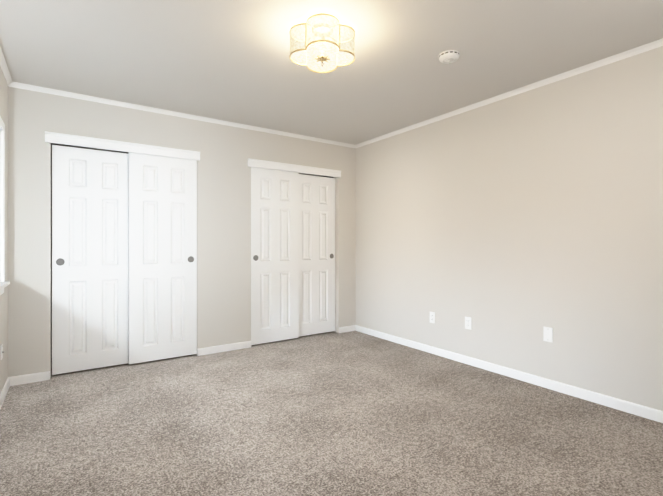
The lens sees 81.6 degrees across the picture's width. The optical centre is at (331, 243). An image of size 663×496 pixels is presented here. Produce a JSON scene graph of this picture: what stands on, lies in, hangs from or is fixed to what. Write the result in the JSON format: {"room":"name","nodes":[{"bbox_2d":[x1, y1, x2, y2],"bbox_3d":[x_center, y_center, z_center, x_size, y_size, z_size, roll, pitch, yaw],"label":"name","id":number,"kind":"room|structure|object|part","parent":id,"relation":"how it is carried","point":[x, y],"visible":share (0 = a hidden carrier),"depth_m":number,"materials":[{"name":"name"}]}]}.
{"room":"empty bedroom","nodes":[
{"label":"empty bedroom","id":0,"kind":"room"},
{"bbox_2d":[0,67,7,392],"bbox_3d":[-1.320,-0.081,1.113,0.120,2.440,4.685,0,0,-34],"label":"wall","id":1,"kind":"structure","parent":0,"point":[4,295],"depth_m":2.96,"materials":[{"name":"grey paint"}]},
{"bbox_2d":[1,344,3,359],"bbox_3d":[-2.373,0.780,2.771,0.017,0.103,0.063,0,0,-34],"label":"outlet","id":2,"kind":"object","parent":1,"relation":"attached to","point":[2,351],"visible":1,"depth_m":2.76,"materials":[{"name":"white plastic"}]},
{"bbox_2d":[0,116,9,294],"bbox_3d":[-2.000,-0.259,2.196,0.107,1.228,1.464,0,0,-34],"label":"window","id":3,"kind":"structure","parent":1,"relation":"in","point":[3,283],"depth_m":2.74,"materials":[{"name":"white paint"}]},
{"bbox_2d":[0,377,11,408],"bbox_3d":[-1.299,1.103,1.199,0.013,0.073,4.565,0,0,-34],"label":"baseboard","id":4,"kind":"structure","parent":1,"relation":"attached to","point":[8,383],"depth_m":2.86,"materials":[{"name":"white paint"}]},
{"bbox_2d":[0,47,14,87],"bbox_3d":[-1.292,-1.283,1.205,0.030,0.036,4.565,0,0,-34],"label":"crown molding","id":5,"kind":"structure","parent":1,"relation":"attached to","point":[3,65],"depth_m":2.85,"materials":[{"name":"white paint"}]},
{"bbox_2d":[8,86,355,378],"bbox_3d":[-1.172,-0.080,4.127,3.770,2.440,0.120,0,0,-34],"label":"wall","id":6,"kind":"structure","parent":0,"point":[224,242],"depth_m":3.92,"materials":[{"name":"grey paint"}]},
{"bbox_2d":[52,145,128,374],"bbox_3d":[-2.147,0.136,3.474,0.617,1.972,0.038,0,0,-34],"label":"sliding door","id":7,"kind":"structure","parent":6,"relation":"in","point":[90,237],"depth_m":3.44,"materials":[{"name":"white paint"}]},
{"bbox_2d":[45,131,199,160],"bbox_3d":[-1.895,-0.895,3.602,1.270,0.086,0.130,0,0,-34],"label":"trim","id":8,"kind":"structure","parent":6,"relation":"attached to","point":[75,140],"depth_m":3.50,"materials":[{"name":"white paint"}]},
{"bbox_2d":[128,152,196,363],"bbox_3d":[-1.640,0.122,3.763,0.617,2.000,0.038,0,0,-34],"label":"sliding door","id":9,"kind":"structure","parent":6,"relation":"in","point":[162,306],"depth_m":3.74,"materials":[{"name":"white paint"}]},
{"bbox_2d":[16,82,354,147],"bbox_3d":[-1.125,-1.282,4.068,3.420,0.036,0.030,0,0,-34],"label":"crown molding","id":10,"kind":"structure","parent":6,"relation":"attached to","point":[18,85],"depth_m":3.73,"materials":[{"name":"white paint"}]},
{"bbox_2d":[197,341,250,355],"bbox_3d":[-1.126,1.104,4.077,0.580,0.073,0.013,0,0,-34],"label":"baseboard","id":11,"kind":"structure","parent":6,"relation":"attached to","point":[247,344],"depth_m":4.06,"materials":[{"name":"white paint"}]},
{"bbox_2d":[251,167,298,344],"bbox_3d":[-0.652,0.122,4.440,0.607,2.000,0.038,0,0,-34],"label":"sliding door","id":12,"kind":"structure","parent":6,"relation":"in","point":[274,255],"depth_m":4.42,"materials":[{"name":"white paint"}]},
{"bbox_2d":[248,158,340,177],"bbox_3d":[-0.426,-0.894,4.607,1.250,0.086,0.130,0,0,-34],"label":"trim","id":13,"kind":"structure","parent":6,"relation":"attached to","point":[263,164],"depth_m":4.52,"materials":[{"name":"white paint"}]},
{"bbox_2d":[299,174,334,335],"bbox_3d":[-0.208,0.137,4.802,0.607,1.972,0.038,0,0,-34],"label":"sliding door","id":14,"kind":"structure","parent":6,"relation":"in","point":[316,254],"depth_m":4.80,"materials":[{"name":"white paint"}]},
{"bbox_2d":[51,143,332,357],"bbox_3d":[-1.415,-0.080,4.481,3.720,2.440,0.740,0,0,-34],"label":"wall","id":15,"kind":"structure","parent":0,"point":[51,212],"depth_m":3.84,"materials":[{"name":"grey paint"}]},
{"bbox_2d":[0,331,662,495],"bbox_3d":[-0.057,1.165,2.499,3.770,0.050,5.545,0,0,-34],"label":"floor","id":16,"kind":"structure","parent":0,"point":[350,413],"depth_m":2.33,"materials":[{"name":"carpet"}]},
{"bbox_2d":[0,0,662,144],"bbox_3d":[-0.057,-1.325,2.500,3.770,0.050,5.545,0,0,-34],"label":"ceiling","id":17,"kind":"structure","parent":0,"point":[227,60],"depth_m":2.61,"materials":[{"name":"white paint"}]},
{"bbox_2d":[289,13,354,72],"bbox_3d":[-0.055,-1.188,2.328,0.368,0.225,0.368,0,0,-34],"label":"flush light","id":18,"kind":"object","parent":17,"relation":"attached to","point":[322,58],"depth_m":2.24,"materials":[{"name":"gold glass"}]},
{"bbox_3d":[-0.055,-1.202,2.328,0.363,0.154,0.363,0,0,-34],"label":"flush light shade","id":19,"kind":"part","parent":18,"relation":"part of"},
{"bbox_2d":[438,50,459,63],"bbox_3d":[0.809,-1.278,2.642,0.144,0.046,0.144,0,0,-34],"label":"smoke detector","id":20,"kind":"object","parent":17,"relation":"attached to","point":[448,56],"visible":1,"depth_m":2.60,"materials":[{"name":"white plastic"}]},
{"bbox_2d":[356,46,662,410],"bbox_3d":[1.691,-0.080,3.176,0.120,2.440,4.685,0,0,-34],"label":"wall","id":21,"kind":"structure","parent":0,"point":[512,226],"depth_m":3.12,"materials":[{"name":"grey paint"}]},
{"bbox_2d":[430,312,434,322],"bbox_3d":[1.049,0.765,3.999,0.009,0.115,0.070,0,0,-34],"label":"electrical outlet","id":22,"kind":"object","parent":21,"relation":"attached to","point":[432,317],"visible":1,"depth_m":3.99,"materials":[{"name":"white plastic"}]},
{"bbox_2d":[465,317,470,329],"bbox_3d":[1.295,0.750,3.640,0.009,0.115,0.070,0,0,-34],"label":"electrical outlet","id":23,"kind":"object","parent":21,"relation":"attached to","point":[467,322],"visible":1,"depth_m":3.63,"materials":[{"name":"white plastic"}]},
{"bbox_2d":[354,325,662,422],"bbox_3d":[1.221,1.104,3.744,0.013,0.073,3.215,0,0,-34],"label":"baseboard","id":24,"kind":"structure","parent":21,"relation":"attached to","point":[624,405],"depth_m":3.11,"materials":[{"name":"white paint"}]},
{"bbox_2d":[355,38,662,147],"bbox_3d":[1.595,-1.282,3.184,0.030,0.036,4.565,0,0,-34],"label":"crown molding","id":25,"kind":"structure","parent":21,"relation":"attached to","point":[558,77],"depth_m":3.10,"materials":[{"name":"white paint"}]},
{"bbox_2d":[543,327,552,342],"bbox_3d":[1.711,0.715,3.034,0.007,0.115,0.070,0,0,-34],"label":"outlet","id":26,"kind":"object","parent":21,"relation":"attached to","point":[547,334],"visible":1,"depth_m":3.03,"materials":[{"name":"white plastic"}]}
]}

